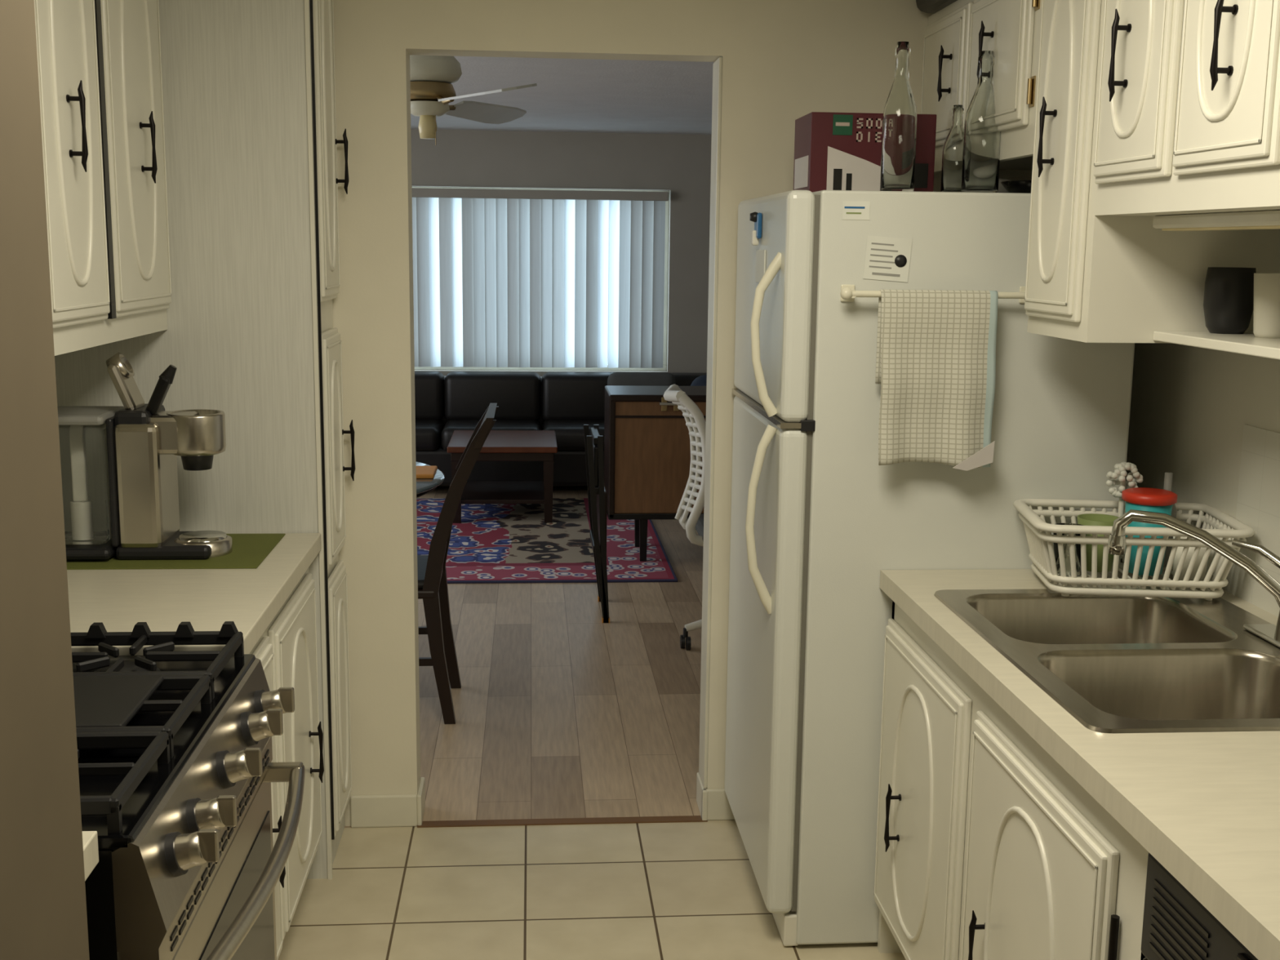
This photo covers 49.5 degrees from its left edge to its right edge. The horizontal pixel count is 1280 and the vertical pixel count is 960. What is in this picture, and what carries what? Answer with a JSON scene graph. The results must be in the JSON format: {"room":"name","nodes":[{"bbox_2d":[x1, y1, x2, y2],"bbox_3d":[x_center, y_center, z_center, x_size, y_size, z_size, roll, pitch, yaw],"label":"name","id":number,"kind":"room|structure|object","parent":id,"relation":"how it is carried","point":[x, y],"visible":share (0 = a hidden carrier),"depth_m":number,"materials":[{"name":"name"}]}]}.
{"room":"kitchen","nodes":[
{"label":"kitchen","id":0,"kind":"room"},
{"bbox_2d":[0,0,89,959],"bbox_3d":[-0.891,0.204,0.951,0.672,2.420,0.940,0,10,-4],"label":"wall","id":1,"kind":"structure","parent":0,"point":[43,916],"depth_m":1.33,"materials":[{"name":"beige paint"}]},
{"bbox_2d":[82,831,98,880],"bbox_3d":[-0.959,0.867,1.619,0.636,0.890,0.152,0,10,-4],"label":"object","id":2,"kind":"structure","parent":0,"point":[90,838],"depth_m":1.62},
{"bbox_2d":[410,128,711,376],"bbox_3d":[-1.054,-1.202,9.556,6.000,2.330,0.150,0,10,-4],"label":"wall","id":3,"kind":"structure","parent":0,"point":[680,165],"depth_m":9.40,"materials":[{"name":"grey paint"}]},
{"bbox_2d":[411,186,669,370],"bbox_3d":[-1.153,-1.378,9.543,2.700,1.240,0.040,0,10,-4],"label":"window","id":4,"kind":"structure","parent":3,"relation":"in","point":[667,202],"depth_m":9.63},
{"bbox_2d":[411,187,668,368],"bbox_3d":[-1.154,-1.363,9.406,2.683,1.195,0.075,0,10,-4],"label":"vertical blinds","id":5,"kind":"object","parent":4,"relation":"attached to","point":[502,277],"visible":0.56,"depth_m":9.44,"materials":[{"name":"white plastic"}]},
{"bbox_2d":[410,56,714,134],"bbox_3d":[-0.813,-1.949,6.483,6.000,0.170,6.080,0,10,-4],"label":"ceiling","id":6,"kind":"structure","parent":0,"point":[588,95],"depth_m":6.99,"materials":[{"name":"white paint"}]},
{"bbox_2d":[409,54,537,145],"bbox_3d":[-0.900,-1.409,4.991,1.052,0.400,1.172,0,10,-4],"label":"ceiling fan","id":7,"kind":"object","parent":6,"relation":"hanging from","point":[432,77],"depth_m":4.94,"materials":[{"name":"white metal"}]},
{"bbox_2d":[278,485,905,959],"bbox_3d":[-0.621,0.933,4.077,6.000,0.050,11.800,0,10,-4],"label":"floor","id":8,"kind":"structure","parent":0,"point":[561,711],"depth_m":3.90,"materials":[{"name":"brown wood"}]},
{"bbox_2d":[70,621,305,959],"bbox_3d":[-0.916,0.766,2.077,0.778,0.937,0.760,0,10,-4],"label":"gas range","id":9,"kind":"object","parent":8,"relation":"on","point":[176,771],"visible":0.82,"depth_m":1.97,"materials":[{"name":"metal"}]},
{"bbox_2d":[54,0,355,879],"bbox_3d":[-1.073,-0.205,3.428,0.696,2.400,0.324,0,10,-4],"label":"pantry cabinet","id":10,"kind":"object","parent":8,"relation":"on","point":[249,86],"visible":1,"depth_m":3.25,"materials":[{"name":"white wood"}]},
{"bbox_2d":[249,567,324,959],"bbox_3d":[-1.048,0.665,2.930,0.666,0.850,0.948,0,10,-4],"label":"base cabinet","id":11,"kind":"object","parent":8,"relation":"on","point":[286,651],"visible":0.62,"depth_m":3.06,"materials":[{"name":"white wood"}]},
{"bbox_2d":[66,533,321,655],"bbox_3d":[-1.052,0.227,2.853,0.645,0.040,0.952,0,10,-4],"label":"countertop","id":12,"kind":"structure","parent":11,"relation":"on","point":[163,599],"depth_m":2.74,"materials":[{"name":"beige laminate"}]},
{"bbox_2d":[66,533,285,569],"bbox_3d":[-1.071,0.159,3.124,0.475,0.003,0.355,0,10,-4],"label":"placemat","id":13,"kind":"object","parent":12,"relation":"on","point":[249,551],"visible":0.49,"depth_m":3.01,"materials":[{"name":"green fabric"}]},
{"bbox_2d":[57,352,232,559],"bbox_3d":[-1.110,-0.058,3.056,0.397,0.446,0.200,0,10,-4],"label":"coffee maker","id":14,"kind":"object","parent":13,"relation":"on","point":[119,476],"visible":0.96,"depth_m":3.00,"materials":[{"name":"metal"}]},
{"bbox_2d":[415,461,444,497],"bbox_3d":[-1.273,0.358,5.027,1.130,0.753,1.130,0,10,-4],"label":"round dining table","id":15,"kind":"object","parent":8,"relation":"on","point":[424,486],"visible":0.09,"depth_m":4.88,"materials":[{"name":"white glass"}]},
{"bbox_2d":[416,466,437,478],"bbox_3d":[-0.820,-0.029,5.037,0.155,0.016,0.200,0,10,-4],"label":"wooden tray","id":16,"kind":"object","parent":15,"relation":"on","point":[422,472],"visible":0.46,"depth_m":5.00,"materials":[{"name":"brown wood"}]},
{"bbox_2d":[417,403,498,724],"bbox_3d":[-0.789,0.273,4.735,0.608,1.030,0.430,0,10,-4],"label":"dining chair","id":17,"kind":"object","parent":8,"relation":"on","point":[433,588],"visible":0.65,"depth_m":4.57,"materials":[{"name":"brown wood"}]},
{"bbox_2d":[416,497,677,583],"bbox_3d":[-0.875,0.302,7.622,1.950,0.012,2.180,0,10,-4],"label":"area rug","id":18,"kind":"object","parent":8,"relation":"on","point":[492,543],"visible":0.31,"depth_m":7.32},
{"bbox_2d":[447,430,557,523],"bbox_3d":[-0.806,-0.028,8.213,0.620,0.443,0.720,0,10,-4],"label":"coffee table","id":19,"kind":"object","parent":18,"relation":"on","point":[499,445],"visible":0.88,"depth_m":7.95,"materials":[{"name":"brown wood"}]},
{"bbox_2d":[604,385,706,561],"bbox_3d":[0.309,-0.037,7.132,0.965,0.848,0.475,0,10,-4],"label":"sideboard","id":20,"kind":"object","parent":18,"relation":"on","point":[647,446],"visible":0.54,"depth_m":6.89,"materials":[{"name":"brown wood"}]},
{"bbox_2d":[414,371,706,486],"bbox_3d":[-1.020,-0.325,9.142,3.400,0.740,0.800,0,10,-4],"label":"leather sofa","id":21,"kind":"object","parent":8,"relation":"on","point":[562,402],"visible":0.29,"depth_m":9.10,"materials":[{"name":"black leather"}]},
{"bbox_2d":[607,372,675,386],"bbox_3d":[0.009,-0.548,9.125,0.450,0.320,0.120,0,10,-4],"label":"throw pillow","id":22,"kind":"object","parent":21,"relation":"on","point":[628,379],"visible":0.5,"depth_m":9.05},
{"bbox_2d":[417,815,707,827],"bbox_3d":[-0.213,0.949,3.854,0.802,0.004,0.035,0,10,-4],"label":"trim","id":23,"kind":"structure","parent":8,"relation":"on","point":[477,823],"depth_m":3.85,"materials":[{"name":"brown wood"}]},
{"bbox_2d":[583,424,609,622],"bbox_3d":[-0.189,0.181,6.018,0.102,0.800,0.390,0,10,-4],"label":"folding chair","id":24,"kind":"object","parent":8,"relation":"on","point":[593,443],"visible":1,"depth_m":5.84,"materials":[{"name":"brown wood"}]},
{"bbox_2d":[663,384,706,649],"bbox_3d":[0.415,0.154,5.489,0.661,1.042,0.624,0,10,-4],"label":"office chair","id":25,"kind":"object","parent":8,"relation":"on","point":[695,423],"visible":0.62,"depth_m":5.36,"materials":[{"name":"white plastic"}]},
{"bbox_2d":[690,374,706,386],"bbox_3d":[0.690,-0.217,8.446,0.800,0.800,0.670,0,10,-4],"label":"throw pillow","id":26,"kind":"object","parent":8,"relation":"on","point":[701,380],"visible":0.11,"depth_m":8.52,"materials":[{"name":"blue fabric"}]},
{"bbox_2d":[724,190,1134,946],"bbox_3d":[0.623,0.180,3.374,0.828,1.700,0.783,0,10,-4],"label":"refrigerator","id":27,"kind":"object","parent":8,"relation":"on","point":[815,517],"visible":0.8,"depth_m":3.02,"materials":[{"name":"white metal"}]},
{"bbox_2d":[749,212,762,245],"bbox_3d":[0.267,-0.584,3.223,0.026,0.077,0.050,0,10,-4],"label":"clip","id":28,"kind":"object","parent":27,"relation":"attached to","point":[756,234],"visible":1,"depth_m":3.21,"materials":[{"name":"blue plastic"}]},
{"bbox_2d":[755,249,765,282],"bbox_3d":[0.279,-0.495,3.214,0.004,0.075,0.120,0,10,-4],"label":"magnet","id":29,"kind":"object","parent":27,"relation":"attached to","point":[760,254],"visible":0.76,"depth_m":3.21,"materials":[{"name":"plastic"}]},
{"bbox_2d":[842,200,870,219],"bbox_3d":[0.451,-0.562,2.895,0.058,0.038,0.002,0,10,-4],"label":"note","id":30,"kind":"object","parent":27,"relation":"attached to","point":[851,210],"visible":1,"depth_m":2.89,"materials":[{"name":"paper"}]},
{"bbox_2d":[793,111,936,191],"bbox_3d":[0.524,-0.760,3.269,0.291,0.185,0.202,0,10,-4],"label":"carton","id":31,"kind":"object","parent":27,"relation":"on","point":[833,151],"visible":0.77,"depth_m":3.17,"materials":[{"name":"red cardboard"}]},
{"bbox_2d":[862,235,912,282],"bbox_3d":[0.520,-0.465,2.916,0.102,0.096,0.002,0,10,-4],"label":"flyer","id":32,"kind":"object","parent":27,"relation":"attached to","point":[886,258],"visible":1,"depth_m":2.92,"materials":[{"name":"paper"}]},
{"bbox_2d":[880,41,917,191],"bbox_3d":[0.565,-0.785,3.014,0.074,0.320,0.074,0,10,-4],"label":"glass bottle","id":33,"kind":"object","parent":27,"relation":"on","point":[900,119],"visible":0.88,"depth_m":2.99,"materials":[{"name":"clear glass"}]},
{"bbox_2d":[875,289,998,471],"bbox_3d":[0.623,-0.208,2.909,0.250,0.376,0.049,0,10,-4],"label":"dish towel","id":34,"kind":"object","parent":27,"relation":"hanging from","point":[935,359],"visible":1,"depth_m":2.91,"materials":[{"name":"white fabric"}]},
{"bbox_2d":[940,104,964,191],"bbox_3d":[0.711,-0.741,3.125,0.060,0.200,0.060,0,10,-4],"label":"glass bottle","id":35,"kind":"object","parent":27,"relation":"on","point":[953,148],"visible":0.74,"depth_m":3.10,"materials":[{"name":"clear glass"}]},
{"bbox_2d":[960,50,1000,192],"bbox_3d":[0.749,-0.778,3.030,0.080,0.305,0.080,0,10,-4],"label":"glass bottle","id":36,"kind":"object","parent":27,"relation":"on","point":[982,137],"visible":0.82,"depth_m":3.00,"materials":[{"name":"clear glass"}]},
{"bbox_2d":[998,177,1009,192],"bbox_3d":[0.835,-0.669,3.177,0.159,0.043,0.060,0,10,-4],"label":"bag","id":37,"kind":"object","parent":27,"relation":"on","point":[1001,188],"visible":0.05,"depth_m":3.15,"materials":[{"name":"grey"}]},
{"bbox_2d":[1000,180,1031,193],"bbox_3d":[0.880,-0.648,3.093,0.150,0.032,0.150,0,10,-4],"label":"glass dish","id":38,"kind":"object","parent":27,"relation":"on","point":[1011,186],"visible":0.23,"depth_m":3.05,"materials":[{"name":"black glass"}]},
{"bbox_2d":[874,600,1148,959],"bbox_3d":[0.897,0.763,2.490,0.700,0.850,1.303,0,10,-4],"label":"base cabinet","id":39,"kind":"object","parent":8,"relation":"on","point":[988,848],"visible":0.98,"depth_m":2.38,"materials":[{"name":"white wood"}]},
{"bbox_2d":[880,568,1279,959],"bbox_3d":[0.963,0.432,1.778,0.678,0.040,2.603,0,10,-4],"label":"countertop","id":40,"kind":"structure","parent":39,"relation":"on","point":[1205,805],"depth_m":1.87,"materials":[{"name":"beige laminate"}]},
{"bbox_2d":[933,587,1279,733],"bbox_3d":[0.910,0.387,2.462,0.574,0.190,0.834,0,10,-4],"label":"sink","id":41,"kind":"object","parent":40,"relation":"in","point":[1115,664],"visible":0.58,"depth_m":2.44,"materials":[{"name":"silver metal"}]},
{"bbox_2d":[1013,498,1255,600],"bbox_3d":[1.006,0.144,2.873,0.427,0.153,0.317,1,10,4],"label":"dish drying rack","id":42,"kind":"object","parent":40,"relation":"on","point":[1218,523],"visible":0.8,"depth_m":2.76,"materials":[{"name":"white plastic"}]},
{"bbox_2d":[1053,523,1086,576],"bbox_3d":[0.885,0.144,2.862,0.068,0.100,0.068,0,10,-4],"label":"drinking glass","id":43,"kind":"object","parent":42,"relation":"on","point":[1066,546],"visible":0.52,"depth_m":2.84,"materials":[{"name":"clear glass"}]},
{"bbox_2d":[1077,513,1119,572],"bbox_3d":[0.959,0.133,2.905,0.090,0.110,0.090,0,10,-4],"label":"cup","id":44,"kind":"object","parent":42,"relation":"on","point":[1086,519],"visible":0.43,"depth_m":2.88,"materials":[{"name":"green plastic"}]},
{"bbox_2d":[1106,462,1142,563],"bbox_3d":[1.026,0.070,2.951,0.077,0.220,0.046,0,10,-4],"label":"scrub brush","id":45,"kind":"object","parent":42,"relation":"on","point":[1120,468],"visible":0.79,"depth_m":2.93,"materials":[{"name":"white plastic"}]},
{"bbox_2d":[1121,487,1177,575],"bbox_3d":[1.053,0.107,2.883,0.108,0.170,0.108,0,10,-4],"label":"food container","id":46,"kind":"object","parent":42,"relation":"on","point":[1144,499],"visible":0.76,"depth_m":2.85,"materials":[{"name":"teal plastic"}]},
{"bbox_2d":[1163,471,1177,567],"bbox_3d":[1.113,0.083,2.940,0.044,0.200,0.044,0,10,-4],"label":"squeeze bottle","id":47,"kind":"object","parent":42,"relation":"on","point":[1168,476],"visible":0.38,"depth_m":2.92,"materials":[{"name":"plastic"}]},
{"bbox_2d":[1173,536,1208,581],"bbox_3d":[1.117,0.160,2.816,0.072,0.090,0.072,0,10,-4],"label":"mug","id":48,"kind":"object","parent":42,"relation":"in","point":[1180,549],"visible":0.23,"depth_m":2.79,"materials":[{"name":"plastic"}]},
{"bbox_2d":[1107,509,1279,648],"bbox_3d":[1.023,0.180,2.449,0.316,0.222,0.257,0,10,-4],"label":"kitchen faucet","id":49,"kind":"object","parent":40,"relation":"on","point":[1270,633],"visible":1,"depth_m":2.49,"materials":[{"name":"silver metal"}]},
{"bbox_2d":[1141,852,1257,959],"bbox_3d":[0.984,0.925,1.549,0.673,0.845,0.605,0,10,-4],"label":"dishwasher","id":50,"kind":"object","parent":8,"relation":"on","point":[1176,926],"visible":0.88,"depth_m":1.66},
{"bbox_2d":[332,0,1031,826],"bbox_3d":[-0.591,-0.253,3.685,6.000,2.420,0.120,0,10,-4],"label":"wall","id":51,"kind":"structure","parent":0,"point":[784,61],"depth_m":3.58,"materials":[{"name":"beige paint"}]},
{"bbox_2d":[350,794,417,827],"bbox_3d":[-0.702,0.907,3.804,0.180,0.090,0.014,0,10,-4],"label":"baseboard","id":52,"kind":"structure","parent":51,"relation":"attached to","point":[366,811],"depth_m":3.80,"materials":[{"name":"white wood"}]},
{"bbox_2d":[417,777,425,825],"bbox_3d":[-0.611,0.897,3.873,0.012,0.090,0.139,0,10,-4],"label":"baseboard","id":53,"kind":"structure","parent":51,"relation":"attached to","point":[421,791],"depth_m":3.82,"materials":[{"name":"white wood"}]},
{"bbox_2d":[696,772,707,820],"bbox_3d":[0.176,0.897,3.932,0.015,0.090,0.145,0,10,-4],"label":"baseboard","id":54,"kind":"structure","parent":51,"relation":"attached to","point":[701,796],"depth_m":3.88,"materials":[{"name":"white wood"}]},
{"bbox_2d":[698,57,722,788],"bbox_3d":[0.190,-0.120,3.767,0.010,1.970,0.123,0,10,-4],"label":"door frame","id":55,"kind":"structure","parent":51,"relation":"attached to","point":[717,64],"depth_m":3.73,"materials":[{"name":"paint"}]},
{"bbox_2d":[701,788,734,820],"bbox_3d":[0.235,0.906,3.878,0.125,0.090,0.014,0,10,-4],"label":"baseboard","id":56,"kind":"structure","parent":51,"relation":"attached to","point":[719,808],"depth_m":3.87,"materials":[{"name":"white wood"}]},
{"bbox_2d":[1120,342,1279,591],"bbox_3d":[1.417,0.226,0.989,0.100,2.420,5.650,0,10,-4],"label":"wall","id":57,"kind":"structure","parent":0,"point":[1191,406],"depth_m":3.00,"materials":[{"name":"white paint"}]},
{"bbox_2d":[920,0,1279,359],"bbox_3d":[1.026,-0.589,2.294,0.470,0.755,2.748,0,10,-4],"label":"upper cabinet","id":58,"kind":"object","parent":57,"relation":"attached to","point":[1122,114],"visible":0.95,"depth_m":2.53,"materials":[{"name":"white wood"}]},
{"bbox_2d":[915,0,957,13],"bbox_3d":[0.848,-1.213,3.356,0.280,0.118,0.370,0,10,-4],"label":"bag","id":59,"kind":"object","parent":58,"relation":"on","point":[925,6],"visible":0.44,"depth_m":3.43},
{"bbox_2d":[1152,209,1279,231],"bbox_3d":[0.958,-0.417,2.233,0.060,0.027,0.480,0,10,-4],"label":"under-cabinet light","id":60,"kind":"object","parent":58,"relation":"attached to","point":[1268,219],"visible":1,"depth_m":2.23,"materials":[{"name":"white plastic"}]},
{"bbox_2d":[1203,266,1256,333],"bbox_3d":[1.066,-0.325,2.511,0.086,0.118,0.086,0,10,-4],"label":"tumbler","id":61,"kind":"object","parent":58,"relation":"in","point":[1228,291],"visible":0.98,"depth_m":2.48,"materials":[{"name":"black ceramic"}]},
{"bbox_2d":[1253,272,1279,338],"bbox_3d":[1.095,-0.301,2.396,0.074,0.110,0.074,0,10,-4],"label":"cup","id":62,"kind":"object","parent":58,"relation":"in","point":[1266,313],"visible":1,"depth_m":2.37,"materials":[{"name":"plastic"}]},
{"bbox_2d":[1229,424,1279,617],"bbox_3d":[1.308,0.250,1.712,0.004,0.350,2.280,0,10,-4],"label":"backsplash","id":63,"kind":"structure","parent":57,"relation":"attached to","point":[1258,504],"depth_m":2.75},
{"bbox_3d":[-1.265,0.229,0.778,0.100,2.420,5.650,0,10,-4],"label":"wall","id":64,"kind":"structure","parent":0,"visible":0},
{"bbox_2d":[34,0,171,355],"bbox_3d":[-1.156,-0.663,2.303,0.356,0.925,1.728,0,10,-4],"label":"upper cabinet","id":65,"kind":"object","parent":64,"relation":"attached to","point":[100,61],"visible":0.83,"depth_m":2.70,"materials":[{"name":"white wood"}]}
]}

